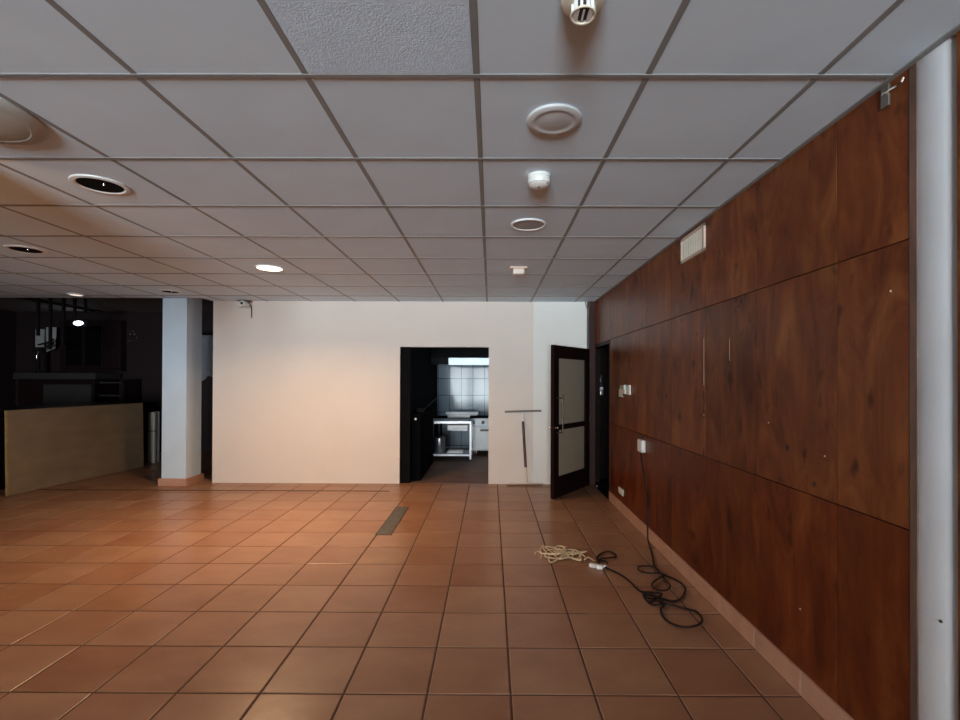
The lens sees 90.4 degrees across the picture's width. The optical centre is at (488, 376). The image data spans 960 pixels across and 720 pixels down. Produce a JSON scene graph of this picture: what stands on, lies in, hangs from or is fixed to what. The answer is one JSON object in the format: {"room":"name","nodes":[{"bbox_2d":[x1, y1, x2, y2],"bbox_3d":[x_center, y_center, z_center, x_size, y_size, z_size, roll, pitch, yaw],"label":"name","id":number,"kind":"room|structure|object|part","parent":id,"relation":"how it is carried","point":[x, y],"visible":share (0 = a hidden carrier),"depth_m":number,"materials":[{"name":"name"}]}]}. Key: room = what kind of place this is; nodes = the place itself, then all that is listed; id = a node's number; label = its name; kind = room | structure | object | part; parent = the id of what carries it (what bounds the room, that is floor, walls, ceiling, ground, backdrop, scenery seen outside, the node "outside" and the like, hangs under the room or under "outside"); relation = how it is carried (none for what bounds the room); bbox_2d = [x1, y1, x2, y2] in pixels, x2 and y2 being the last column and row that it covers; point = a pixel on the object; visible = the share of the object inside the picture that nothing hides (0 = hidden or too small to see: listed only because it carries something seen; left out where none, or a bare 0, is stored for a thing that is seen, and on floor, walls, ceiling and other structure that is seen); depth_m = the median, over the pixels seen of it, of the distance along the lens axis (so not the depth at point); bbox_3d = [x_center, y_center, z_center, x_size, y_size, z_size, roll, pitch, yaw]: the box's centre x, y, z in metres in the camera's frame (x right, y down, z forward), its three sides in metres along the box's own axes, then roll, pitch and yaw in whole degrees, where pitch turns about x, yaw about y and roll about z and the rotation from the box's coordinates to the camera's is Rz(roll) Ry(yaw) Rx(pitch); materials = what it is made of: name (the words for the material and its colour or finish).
{"room":"empty restaurant room","nodes":[
{"label":"empty restaurant room","id":0,"kind":"room"},
{"bbox_2d":[0,309,15,406],"bbox_3d":[-9.757,0.017,0.861,0.120,2.938,17.950,0,0,0],"label":"wall","id":1,"kind":"structure","parent":0,"point":[7,318],"depth_m":9.57,"materials":[{"name":"black paint"}]},
{"bbox_2d":[15,312,212,451],"bbox_3d":[-6.739,0.081,9.775,5.850,2.938,0.100,0,0,0],"label":"wall","id":2,"kind":"structure","parent":0,"point":[144,361],"depth_m":9.73,"materials":[{"name":"black paint"}]},
{"bbox_2d":[60,320,126,370],"bbox_3d":[-8.002,-0.635,9.639,1.220,1.020,0.170,0,0,0],"label":"upper cabinet","id":3,"kind":"object","parent":2,"relation":"attached to","point":[101,345],"visible":0.86,"depth_m":9.57,"materials":[{"name":"brown wood"}]},
{"bbox_2d":[70,319,88,326],"bbox_3d":[-8.211,-1.076,9.544,0.340,0.160,0.085,0,0,0],"label":"wall lamp","id":4,"kind":"object","parent":3,"relation":"attached to","point":[73,322],"visible":1,"depth_m":9.54,"materials":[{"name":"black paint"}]},
{"bbox_2d":[73,321,82,324],"bbox_3d":[-8.211,-1.076,9.521,0.198,0.090,0.039,0,0,0],"label":"diffuser","id":5,"kind":"object","parent":4,"relation":"attached to","point":[74,322],"depth_m":9.52,"materials":[{"name":"white plastic"}]},
{"bbox_2d":[65,326,100,365],"bbox_3d":[-8.137,-0.626,9.578,0.750,0.800,0.012,0,0,0],"label":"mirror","id":6,"kind":"object","parent":3,"relation":"attached to","point":[82,344],"depth_m":9.57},
{"bbox_3d":[-7.553,-0.624,9.572,0.280,0.900,0.020,0,0,0],"label":"door","id":7,"kind":"part","parent":3,"relation":"part of","materials":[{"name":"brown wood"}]},
{"bbox_2d":[126,328,141,344],"bbox_3d":[-7.236,-0.822,9.717,0.310,0.340,0.030,0,0,0],"label":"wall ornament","id":8,"kind":"object","parent":2,"relation":"attached to","point":[134,335],"visible":1,"depth_m":9.72,"materials":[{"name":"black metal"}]},
{"bbox_2d":[158,298,203,485],"bbox_3d":[-4.411,0.079,6.857,0.397,2.892,0.407,0,0,0],"label":"column","id":9,"kind":"structure","parent":0,"point":[182,317],"depth_m":6.68,"materials":[{"name":"paint"}]},
{"bbox_2d":[212,301,586,483],"bbox_3d":[-1.230,0.218,6.917,5.490,2.648,0.134,0,0,0],"label":"wall","id":10,"kind":"structure","parent":0,"point":[304,391],"depth_m":6.86,"materials":[{"name":"beige paint"}]},
{"bbox_2d":[237,300,252,317],"bbox_3d":[-3.492,-0.972,6.759,0.180,0.244,0.212,0,0,0],"label":"ceiling camera","id":11,"kind":"object","parent":10,"relation":"attached to","point":[241,303],"visible":1,"depth_m":6.77,"materials":[{"name":"white plastic"}]},
{"bbox_2d":[400,347,411,482],"bbox_3d":[-1.209,0.549,6.940,0.144,1.965,0.107,0,0,0],"label":"lining","id":12,"kind":"object","parent":10,"relation":"attached to","point":[406,352],"visible":1,"depth_m":6.89,"materials":[{"name":"black paint"}]},
{"bbox_2d":[587,302,589,348],"bbox_3d":[1.416,0.223,6.816,0.031,2.594,0.044,0,0,0],"label":"trim","id":13,"kind":"structure","parent":10,"relation":"attached to","point":[588,303],"depth_m":6.80,"materials":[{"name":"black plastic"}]},
{"bbox_2d":[0,448,823,719],"bbox_3d":[-3.350,1.520,1.322,12.700,0.062,18.763,0,0,0],"label":"floor","id":14,"kind":"structure","parent":0,"point":[122,603],"depth_m":3.08,"materials":[{"name":"tile"}]},
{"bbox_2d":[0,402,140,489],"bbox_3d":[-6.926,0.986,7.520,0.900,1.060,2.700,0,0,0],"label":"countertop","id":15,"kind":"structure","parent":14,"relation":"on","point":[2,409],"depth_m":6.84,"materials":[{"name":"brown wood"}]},
{"bbox_3d":[-6.523,0.987,6.568,0.012,0.850,0.540,0,0,0],"label":"panel","id":16,"kind":"part","parent":15,"relation":"part of","materials":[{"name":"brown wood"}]},
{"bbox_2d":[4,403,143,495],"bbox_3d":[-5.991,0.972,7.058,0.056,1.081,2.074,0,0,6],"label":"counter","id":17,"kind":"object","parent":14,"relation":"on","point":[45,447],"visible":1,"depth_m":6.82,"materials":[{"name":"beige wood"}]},
{"bbox_2d":[13,373,139,405],"bbox_3d":[-8.038,0.723,9.345,1.960,1.600,0.640,0,0,0],"label":"bar cabinet","id":18,"kind":"object","parent":14,"relation":"on","point":[33,388],"visible":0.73,"depth_m":9.08,"materials":[{"name":"brown wood"}]},
{"bbox_2d":[32,339,54,372],"bbox_3d":[-8.722,-0.417,9.332,0.416,0.676,0.126,0,0,0],"label":"tap","id":19,"kind":"object","parent":18,"relation":"on","point":[37,351],"visible":0.98,"depth_m":9.32,"materials":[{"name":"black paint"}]},
{"bbox_3d":[-8.722,-0.579,9.336,0.416,0.201,0.044,0,0,0],"label":"arm","id":20,"kind":"part","parent":19,"relation":"part of","materials":[{"name":"black paint"}]},
{"bbox_2d":[35,327,56,372],"bbox_3d":[-8.893,-0.539,9.571,0.420,0.919,0.010,0,0,0],"label":"poster","id":21,"kind":"object","parent":18,"relation":"on","point":[38,339],"visible":0.64,"depth_m":9.57,"materials":[{"name":"black paint"}]},
{"bbox_3d":[-8.019,0.781,9.065,0.900,1.280,0.020,0,0,0],"label":"panel","id":22,"kind":"part","parent":18,"relation":"part of","materials":[{"name":"grey laminate"}]},
{"bbox_2d":[100,394,121,395],"bbox_3d":[-7.296,0.361,9.425,0.440,0.030,0.440,0,0,0],"label":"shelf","id":23,"kind":"object","parent":18,"relation":"attached to","point":[100,394],"depth_m":9.21,"materials":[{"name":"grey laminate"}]},
{"bbox_3d":[-7.078,0.787,9.421,0.040,1.480,0.440,0,0,0],"label":"panel","id":24,"kind":"part","parent":18,"relation":"part of","materials":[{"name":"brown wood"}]},
{"bbox_2d":[148,412,156,462],"bbox_3d":[-5.975,1.075,8.461,0.119,0.900,0.060,0,0,0],"label":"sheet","id":25,"kind":"object","parent":14,"relation":"on","point":[152,416],"visible":1,"depth_m":8.44,"materials":[{"name":"metal"}]},
{"bbox_2d":[156,411,159,461],"bbox_3d":[-5.960,1.073,8.566,0.065,0.905,0.040,0,0,0],"label":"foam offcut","id":26,"kind":"object","parent":14,"relation":"on","point":[158,412],"visible":0.83,"depth_m":8.55,"materials":[{"name":"grey"}]},
{"bbox_2d":[2,489,388,491],"bbox_3d":[-3.957,1.528,6.388,5.250,0.022,0.045,0,0,0],"label":"joint","id":27,"kind":"object","parent":14,"relation":"on","point":[2,489],"visible":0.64,"depth_m":6.39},
{"bbox_2d":[202,332,212,334],"bbox_3d":[-4.695,0.359,8.435,1.250,2.340,0.060,0,0,0],"label":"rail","id":28,"kind":"object","parent":14,"relation":"on","point":[203,333],"visible":0.02,"depth_m":8.42,"materials":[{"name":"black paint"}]},
{"bbox_2d":[202,335,212,380],"bbox_3d":[-4.768,-0.327,8.375,0.600,0.810,0.036,0,0,0],"label":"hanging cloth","id":29,"kind":"object","parent":28,"relation":"hanging from","point":[207,340],"visible":0.29,"depth_m":8.37,"materials":[{"name":"grey fabric"}]},
{"bbox_2d":[375,507,408,535],"bbox_3d":[-1.013,1.525,5.083,0.156,0.016,1.016,0,0,0],"label":"floor vent","id":30,"kind":"object","parent":14,"relation":"in","point":[388,527],"visible":0.98,"depth_m":5.00,"materials":[{"name":"metal"}]},
{"bbox_2d":[411,408,433,480],"bbox_3d":[-1.061,1.042,7.788,0.150,0.990,1.600,0,0,0],"label":"door","id":31,"kind":"structure","parent":14,"relation":"on","point":[422,422],"depth_m":7.19,"materials":[{"name":"black wood"}]},
{"bbox_2d":[415,398,436,411],"bbox_3d":[-0.985,0.434,7.406,0.334,0.220,0.149,0,0,-36],"label":"frying pan","id":32,"kind":"object","parent":31,"relation":"on","point":[417,409],"visible":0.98,"depth_m":7.32,"materials":[{"name":"black paint"}]},
{"bbox_2d":[433,418,472,460],"bbox_3d":[-0.718,1.176,9.011,0.795,0.735,0.570,0,0,0],"label":"work table","id":33,"kind":"object","parent":14,"relation":"on","point":[453,424],"visible":0.73,"depth_m":8.76,"materials":[{"name":"metal"}]},
{"bbox_2d":[433,435,445,452],"bbox_3d":[-0.944,1.247,8.926,0.264,0.335,0.228,0,0,0],"label":"cooking pot","id":34,"kind":"object","parent":33,"relation":"on","point":[439,441],"visible":0.92,"depth_m":8.84,"materials":[{"name":"silver metal"}]},
{"bbox_2d":[433,450,471,455],"bbox_3d":[-0.722,1.433,9.009,0.780,0.030,0.570,0,0,0],"label":"shelf","id":35,"kind":"object","parent":33,"relation":"attached to","point":[466,452],"depth_m":8.73,"materials":[{"name":"metal"}]},
{"bbox_2d":[447,450,463,452],"bbox_3d":[-0.631,1.401,8.974,0.300,0.030,0.220,0,0,0],"label":"serving tray","id":36,"kind":"object","parent":33,"relation":"on","point":[448,451],"visible":1,"depth_m":8.87,"materials":[{"name":"white ceramic"}]},
{"bbox_3d":[-0.575,0.934,8.992,0.370,0.100,0.470,0,0,0],"label":"drawer","id":37,"kind":"part","parent":33,"relation":"part of","materials":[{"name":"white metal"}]},
{"bbox_3d":[-0.340,1.183,8.756,0.034,0.660,0.034,0,0,0],"label":"leg","id":38,"kind":"part","parent":33,"relation":"part of","materials":[{"name":"metal"}]},
{"bbox_3d":[-0.338,1.186,9.276,0.034,0.660,0.034,0,0,0],"label":"leg","id":39,"kind":"part","parent":33,"relation":"part of","materials":[{"name":"metal"}]},
{"bbox_2d":[436,416,469,435],"bbox_3d":[-0.232,1.199,10.069,1.730,0.710,0.610,0,0,0],"label":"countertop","id":40,"kind":"structure","parent":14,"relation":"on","point":[440,417],"depth_m":9.89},
{"bbox_2d":[436,416,469,418],"bbox_3d":[-0.231,0.879,10.071,1.730,0.070,0.610,0,0,0],"label":"countertop","id":41,"kind":"structure","parent":40,"relation":"on","point":[441,417],"depth_m":9.77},
{"bbox_2d":[446,411,478,417],"bbox_3d":[-0.551,0.779,9.928,0.670,0.125,0.340,0,0,0],"label":"sheet pan","id":42,"kind":"object","parent":40,"relation":"on","point":[450,414],"visible":0.9,"depth_m":9.78,"materials":[{"name":"silver metal"}]},
{"bbox_2d":[470,416,488,454],"bbox_3d":[0.091,1.166,9.540,0.940,0.754,0.436,0,0,0],"label":"stove","id":43,"kind":"object","parent":14,"relation":"on","point":[480,430],"visible":0.39,"depth_m":9.37,"materials":[{"name":"white metal"}]},
{"bbox_2d":[470,416,488,417],"bbox_3d":[0.093,0.802,9.560,0.940,0.025,0.400,0,0,0],"label":"cooktop","id":44,"kind":"object","parent":43,"relation":"in","point":[470,416],"depth_m":9.43,"materials":[{"name":"black metal"}]},
{"bbox_3d":[0.092,0.894,9.559,0.920,0.160,0.380,0,0,0],"label":"control panel","id":45,"kind":"part","parent":43,"relation":"part of","materials":[{"name":"silver metal"}]},
{"bbox_3d":[0.161,1.208,9.367,0.740,0.440,0.040,0,0,0],"label":"oven door","id":46,"kind":"part","parent":43,"relation":"part of","materials":[{"name":"white metal"}]},
{"bbox_2d":[505,410,542,485],"bbox_3d":[0.494,1.002,6.754,0.538,1.069,0.146,0,0,0],"label":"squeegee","id":47,"kind":"object","parent":14,"relation":"on","point":[513,411],"visible":1,"depth_m":6.76,"materials":[{"name":"metal"}]},
{"bbox_3d":[0.489,0.490,6.818,0.524,0.028,0.024,-2,0,0],"label":"blade","id":48,"kind":"part","parent":47,"relation":"part of","materials":[{"name":"silver metal"}]},
{"bbox_3d":[0.502,0.949,6.768,0.038,0.655,0.116,0,0,-28],"label":"handle","id":49,"kind":"part","parent":47,"relation":"part of","materials":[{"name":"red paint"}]},
{"bbox_3d":[0.505,1.524,6.705,0.513,0.024,0.026,0,0,-3],"label":"floor blade","id":50,"kind":"part","parent":47,"relation":"part of","materials":[{"name":"rubber"}]},
{"bbox_2d":[540,545,594,562],"bbox_3d":[0.655,1.504,4.062,0.440,0.026,0.399,0,0,0],"label":"twine","id":51,"kind":"object","parent":14,"relation":"on","point":[565,554],"visible":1,"depth_m":4.06,"materials":[{"name":"fabric"}]},
{"bbox_2d":[589,452,702,627],"bbox_3d":[1.143,1.120,3.755,0.688,0.798,1.806,0,0,0],"label":"extension cord","id":52,"kind":"object","parent":14,"relation":"on","point":[599,566],"visible":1,"depth_m":3.44,"materials":[{"name":"black rubber"}]},
{"bbox_2d":[596,564,605,569],"bbox_3d":[0.887,1.502,3.772,0.080,0.032,0.044,0,0,6],"label":"socket","id":53,"kind":"object","parent":52,"relation":"attached to","point":[598,566],"depth_m":3.76,"materials":[{"name":"plastic"}]},
{"bbox_2d":[411,347,436,478],"bbox_3d":[-1.184,0.328,8.693,0.100,2.470,3.420,0,0,0],"label":"wall","id":54,"kind":"structure","parent":0,"point":[424,374],"depth_m":8.26,"materials":[{"name":"paint"}]},
{"bbox_2d":[437,364,488,447],"bbox_3d":[0.130,0.343,10.448,2.715,2.470,0.100,0,0,0],"label":"wall","id":55,"kind":"structure","parent":0,"point":[459,387],"depth_m":10.40,"materials":[{"name":"grey tile"}]},
{"bbox_2d":[431,348,488,365],"bbox_3d":[0.126,-0.534,9.772,2.485,0.625,1.262,0,0,0],"label":"extractor hood","id":56,"kind":"object","parent":55,"relation":"attached to","point":[450,356],"visible":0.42,"depth_m":9.17,"materials":[{"name":"metal"}]},
{"bbox_2d":[0,0,959,311],"bbox_3d":[-4.063,-1.270,0.829,11.260,0.286,17.988,0,0,0],"label":"ceiling","id":57,"kind":"structure","parent":0,"point":[360,150],"depth_m":2.18,"materials":[{"name":"tile"}]},
{"bbox_2d":[0,98,48,144],"bbox_3d":[-2.211,-1.101,2.000,0.540,0.037,0.540,0,0,0],"label":"air vent","id":58,"kind":"object","parent":57,"relation":"in","point":[18,126],"visible":1,"depth_m":2.08,"materials":[{"name":"white plastic"}]},
{"bbox_2d":[3,245,47,253],"bbox_3d":[-4.031,-1.119,4.152,0.280,0.046,0.280,0,0,0],"label":"recessed light","id":59,"kind":"object","parent":57,"relation":"in","point":[18,248],"visible":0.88,"depth_m":4.14,"materials":[{"name":"white plastic"}]},
{"bbox_2d":[17,298,102,348],"bbox_3d":[-7.043,-0.891,7.856,0.172,0.898,1.289,0,0,9],"label":"glass rack","id":60,"kind":"object","parent":57,"relation":"hanging from","point":[38,301],"visible":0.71,"depth_m":7.65,"materials":[{"name":"black paint"}]},
{"bbox_3d":[-7.115,-1.190,7.858,0.028,0.059,1.267,0,0,9],"label":"rail","id":61,"kind":"part","parent":60,"relation":"part of","materials":[{"name":"black metal"}]},
{"bbox_3d":[-6.975,-1.190,7.858,0.028,0.059,1.267,0,0,9],"label":"rail","id":62,"kind":"part","parent":60,"relation":"part of","materials":[{"name":"black metal"}]},
{"bbox_2d":[66,293,85,296],"bbox_3d":[-5.503,-1.095,6.357,0.200,0.018,0.200,0,0,0],"label":"recessed light","id":63,"kind":"object","parent":57,"relation":"in","point":[70,294],"visible":1,"depth_m":6.32,"materials":[{"name":"white plastic"}]},
{"bbox_2d":[68,174,130,194],"bbox_3d":[-2.248,-1.122,2.760,0.280,0.046,0.280,0,0,0],"label":"recessed light","id":64,"kind":"object","parent":57,"relation":"in","point":[99,184],"visible":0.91,"depth_m":2.75,"materials":[{"name":"white plastic"}]},
{"bbox_2d":[158,289,181,293],"bbox_3d":[-4.094,-1.108,6.122,0.254,0.046,0.254,0,0,0],"label":"recessed light","id":65,"kind":"object","parent":57,"relation":"in","point":[160,290],"visible":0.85,"depth_m":6.12,"materials":[{"name":"white plastic"}]},
{"bbox_2d":[254,265,284,271],"bbox_3d":[-2.215,-1.095,4.815,0.284,0.010,0.284,0,0,0],"label":"recessed light","id":66,"kind":"object","parent":57,"relation":"in","point":[270,268],"visible":1,"depth_m":4.81,"materials":[{"name":"white plastic"}]},
{"bbox_2d":[257,266,281,270],"bbox_3d":[-2.215,-1.098,4.815,0.236,0.005,0.236,0,0,0],"label":"diffuser","id":67,"kind":"object","parent":66,"relation":"attached to","point":[263,268],"depth_m":4.81,"materials":[{"name":"white plastic"}]},
{"bbox_2d":[510,266,526,274],"bbox_3d":[0.296,-1.058,4.765,0.170,0.072,0.100,0,0,0],"label":"ceiling sensor","id":68,"kind":"object","parent":57,"relation":"attached to","point":[517,270],"visible":1,"depth_m":4.72,"materials":[{"name":"beige plastic"}]},
{"bbox_2d":[511,218,545,230],"bbox_3d":[0.284,-1.097,3.436,0.254,0.011,0.254,0,0,0],"label":"ceiling speaker","id":69,"kind":"object","parent":57,"relation":"attached to","point":[526,224],"visible":1,"depth_m":3.43,"materials":[{"name":"grey plastic"}]},
{"bbox_2d":[527,171,549,189],"bbox_3d":[0.275,-1.072,2.626,0.126,0.070,0.126,0,0,0],"label":"smoke detector","id":70,"kind":"object","parent":57,"relation":"attached to","point":[537,180],"visible":1,"depth_m":2.58,"materials":[{"name":"white plastic"}]},
{"bbox_2d":[527,103,581,134],"bbox_3d":[0.281,-1.102,2.051,0.236,0.016,0.236,0,0,0],"label":"ceiling speaker","id":71,"kind":"object","parent":57,"relation":"attached to","point":[550,119],"visible":1,"depth_m":2.03,"materials":[{"name":"white plastic"}]},
{"bbox_2d":[560,0,605,24],"bbox_3d":[0.271,-1.075,1.371,0.132,0.078,0.132,0,0,0],"label":"smoke detector","id":72,"kind":"object","parent":57,"relation":"attached to","point":[585,11],"visible":1,"depth_m":1.37,"materials":[{"name":"beige plastic"}]},
{"bbox_2d":[595,30,959,719],"bbox_3d":[2.241,0.186,-0.334,1.514,2.668,15.350,0,0,0],"label":"wall","id":73,"kind":"structure","parent":0,"point":[767,370],"depth_m":2.31,"materials":[{"name":"brown wood"}]},
{"bbox_2d":[549,345,590,498],"bbox_3d":[1.099,0.564,6.360,0.140,1.925,1.048,0,0,37],"label":"door","id":74,"kind":"structure","parent":73,"relation":"in","point":[570,366],"depth_m":6.31,"materials":[{"name":"brown wood"}]},
{"bbox_3d":[0.938,0.491,6.049,0.016,0.545,0.016,0,0,37],"label":"pull handle","id":75,"kind":"part","parent":74,"relation":"part of","materials":[{"name":"silver metal"}]},
{"bbox_3d":[1.098,0.971,6.358,0.008,0.630,0.791,0,0,37],"label":"glass pane","id":76,"kind":"part","parent":74,"relation":"part of","materials":[{"name":"clear glass"}]},
{"bbox_3d":[1.100,0.189,6.362,0.008,0.885,0.791,0,0,37],"label":"glass pane","id":77,"kind":"part","parent":74,"relation":"part of","materials":[{"name":"glass"}]},
{"bbox_3d":[1.096,1.404,6.355,0.048,0.245,0.771,0,0,37],"label":"rail","id":78,"kind":"part","parent":74,"relation":"part of","materials":[{"name":"brown wood"}]},
{"bbox_3d":[1.102,-0.324,6.365,0.048,0.150,0.771,0,0,37],"label":"rail","id":79,"kind":"part","parent":74,"relation":"part of","materials":[{"name":"brown wood"}]},
{"bbox_3d":[1.099,0.644,6.360,0.048,0.040,0.771,0,0,37],"label":"rail","id":80,"kind":"part","parent":74,"relation":"part of","materials":[{"name":"brown wood"}]},
{"bbox_2d":[589,302,609,490],"bbox_3d":[1.522,0.231,6.392,0.182,2.614,0.896,0,0,0],"label":"door frame","id":81,"kind":"structure","parent":73,"relation":"attached to","point":[592,346],"depth_m":6.78,"materials":[{"name":"brown wood"}]},
{"bbox_2d":[600,375,602,395],"bbox_3d":[1.700,0.123,7.212,0.064,0.320,0.060,0,0,0],"label":"door lock","id":82,"kind":"object","parent":73,"relation":"attached to","point":[601,376],"visible":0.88,"depth_m":7.23,"materials":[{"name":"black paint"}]},
{"bbox_3d":[1.522,-0.777,6.477,0.014,0.622,1.042,0,0,0],"label":"panel","id":83,"kind":"part","parent":73,"relation":"part of","materials":[{"name":"brown wood"}]},
{"bbox_3d":[1.517,0.051,5.877,0.014,1.032,0.141,0,0,0],"label":"panel","id":84,"kind":"part","parent":73,"relation":"part of","materials":[{"name":"brown wood"}]},
{"bbox_3d":[1.514,1.043,5.871,0.014,0.941,0.141,0,0,0],"label":"panel","id":85,"kind":"part","parent":73,"relation":"part of","materials":[{"name":"brown wood"}]},
{"bbox_3d":[1.520,-0.781,5.882,0.014,0.622,0.141,0,0,0],"label":"panel","id":86,"kind":"part","parent":73,"relation":"part of","materials":[{"name":"brown wood"}]},
{"bbox_2d":[618,486,622,495],"bbox_3d":[1.498,1.297,5.417,0.012,0.072,0.180,0,0,0],"label":"wall outlet","id":87,"kind":"object","parent":73,"relation":"attached to","point":[620,490],"visible":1,"depth_m":5.41,"materials":[{"name":"white plastic"}]},
{"bbox_3d":[1.516,0.049,5.492,0.014,1.032,0.623,0,0,0],"label":"panel","id":88,"kind":"part","parent":73,"relation":"part of","materials":[{"name":"brown wood"}]},
{"bbox_3d":[1.513,1.040,5.486,0.014,0.941,0.623,0,0,0],"label":"panel","id":89,"kind":"part","parent":73,"relation":"part of","materials":[{"name":"brown wood"}]},
{"bbox_3d":[1.519,-0.783,5.497,0.014,0.622,0.623,0,0,0],"label":"panel","id":90,"kind":"part","parent":73,"relation":"part of","materials":[{"name":"brown wood"}]},
{"bbox_2d":[619,385,630,396],"bbox_3d":[1.496,0.156,5.261,0.024,0.136,0.425,0,0,0],"label":"light switch","id":91,"kind":"object","parent":73,"relation":"attached to","point":[624,389],"visible":1,"depth_m":5.23,"materials":[{"name":"beige plastic"}]},
{"bbox_3d":[1.496,0.139,5.099,0.014,0.104,0.100,0,0,0],"label":"tall plate","id":92,"kind":"part","parent":91,"relation":"part of","materials":[{"name":"white plastic"}]},
{"bbox_3d":[1.516,-0.787,4.871,0.014,0.622,0.623,0,0,0],"label":"panel","id":93,"kind":"part","parent":73,"relation":"part of","materials":[{"name":"brown wood"}]},
{"bbox_3d":[1.514,0.045,4.866,0.014,1.032,0.623,0,0,0],"label":"panel","id":94,"kind":"part","parent":73,"relation":"part of","materials":[{"name":"brown wood"}]},
{"bbox_3d":[1.510,1.037,4.860,0.014,0.941,0.623,0,0,0],"label":"panel","id":95,"kind":"part","parent":73,"relation":"part of","materials":[{"name":"brown wood"}]},
{"bbox_2d":[637,436,645,452],"bbox_3d":[1.486,0.652,4.663,0.044,0.153,0.185,0,0,0],"label":"power adapter","id":96,"kind":"object","parent":73,"relation":"attached to","point":[641,444],"visible":1,"depth_m":4.58,"materials":[{"name":"white plastic"}]},
{"bbox_3d":[1.508,1.033,4.234,0.014,0.941,0.623,0,0,0],"label":"panel","id":97,"kind":"part","parent":73,"relation":"part of","materials":[{"name":"brown wood"}]},
{"bbox_3d":[1.514,-0.790,4.245,0.014,0.622,0.623,0,0,0],"label":"panel","id":98,"kind":"part","parent":73,"relation":"part of","materials":[{"name":"brown wood"}]},
{"bbox_3d":[1.511,0.042,4.240,0.014,1.032,0.623,0,0,0],"label":"panel","id":99,"kind":"part","parent":73,"relation":"part of","materials":[{"name":"brown wood"}]},
{"bbox_3d":[1.509,0.038,3.614,0.014,1.032,0.623,0,0,0],"label":"panel","id":100,"kind":"part","parent":73,"relation":"part of","materials":[{"name":"brown wood"}]},
{"bbox_3d":[1.512,-0.794,3.619,0.014,0.622,0.623,0,0,0],"label":"panel","id":101,"kind":"part","parent":73,"relation":"part of","materials":[{"name":"brown wood"}]},
{"bbox_3d":[1.506,1.029,3.608,0.014,0.941,0.623,0,0,0],"label":"panel","id":102,"kind":"part","parent":73,"relation":"part of","materials":[{"name":"brown wood"}]},
{"bbox_2d":[680,223,705,264],"bbox_3d":[1.497,-0.973,3.510,0.016,0.192,0.410,0,0,0],"label":"air vent","id":103,"kind":"object","parent":73,"relation":"in","point":[693,244],"visible":1,"depth_m":3.48,"materials":[{"name":"white metal"}]},
{"bbox_3d":[1.507,0.034,2.988,0.014,1.032,0.623,0,0,0],"label":"panel","id":104,"kind":"part","parent":73,"relation":"part of","materials":[{"name":"brown wood"}]},
{"bbox_2d":[609,491,853,719],"bbox_3d":[1.485,1.451,1.318,0.018,0.112,9.234,0,0,0],"label":"baseboard","id":105,"kind":"structure","parent":73,"relation":"attached to","point":[824,705],"depth_m":2.68,"materials":[{"name":"tile"}]},
{"bbox_3d":[1.510,-0.798,2.993,0.014,0.622,0.623,0,0,0],"label":"panel","id":106,"kind":"part","parent":73,"relation":"part of","materials":[{"name":"brown wood"}]},
{"bbox_3d":[1.503,1.025,2.982,0.014,0.941,0.623,0,0,0],"label":"panel","id":107,"kind":"part","parent":73,"relation":"part of","materials":[{"name":"brown wood"}]},
{"bbox_3d":[1.504,0.030,2.362,0.014,1.032,0.623,0,0,0],"label":"panel","id":108,"kind":"part","parent":73,"relation":"part of","materials":[{"name":"brown wood"}]},
{"bbox_3d":[1.501,1.022,2.356,0.014,0.941,0.623,0,0,0],"label":"panel","id":109,"kind":"part","parent":73,"relation":"part of","materials":[{"name":"brown wood"}]},
{"bbox_3d":[1.507,-0.802,2.367,0.014,0.622,0.623,0,0,0],"label":"panel","id":110,"kind":"part","parent":73,"relation":"part of","materials":[{"name":"brown wood"}]},
{"bbox_3d":[1.505,-0.805,1.875,0.014,0.622,0.355,0,0,0],"label":"panel","id":111,"kind":"part","parent":73,"relation":"part of","materials":[{"name":"brown wood"}]},
{"bbox_3d":[1.503,0.027,1.870,0.014,1.032,0.355,0,0,0],"label":"panel","id":112,"kind":"part","parent":73,"relation":"part of","materials":[{"name":"brown wood"}]},
{"bbox_3d":[1.499,1.019,1.864,0.014,0.941,0.355,0,0,0],"label":"panel","id":113,"kind":"part","parent":73,"relation":"part of","materials":[{"name":"brown wood"}]},
{"bbox_2d":[881,77,904,109],"bbox_3d":[1.488,-1.056,1.760,0.016,0.080,0.109,0,0,5],"label":"curtain bracket","id":114,"kind":"object","parent":73,"relation":"attached to","point":[885,91],"visible":1,"depth_m":1.79,"materials":[{"name":"metal"}]},
{"bbox_3d":[1.494,-1.056,1.796,0.009,0.080,0.036,0,0,0],"label":"plate","id":115,"kind":"part","parent":114,"relation":"part of","materials":[{"name":"metal"}]},
{"bbox_3d":[1.486,-1.065,1.751,0.015,0.023,0.091,0,0,3],"label":"arm","id":116,"kind":"part","parent":114,"relation":"part of","materials":[{"name":"silver metal"}]},
{"bbox_2d":[909,62,918,719],"bbox_3d":[1.509,0.201,1.677,0.033,2.618,0.031,0,0,0],"label":"trim","id":117,"kind":"structure","parent":73,"relation":"attached to","point":[913,70],"depth_m":1.67,"materials":[{"name":"brown wood"}]},
{"bbox_2d":[918,35,957,719],"bbox_3d":[1.545,0.195,1.603,0.101,2.648,0.160,0,0,0],"label":"column","id":118,"kind":"structure","parent":73,"relation":"attached to","point":[937,71],"depth_m":1.59,"materials":[{"name":"white paint"}]},
{"bbox_3d":[1.499,0.181,1.008,0.014,2.605,1.026,0,0,0],"label":"panel","id":119,"kind":"part","parent":73,"relation":"part of","materials":[{"name":"brown wood"}]}
]}

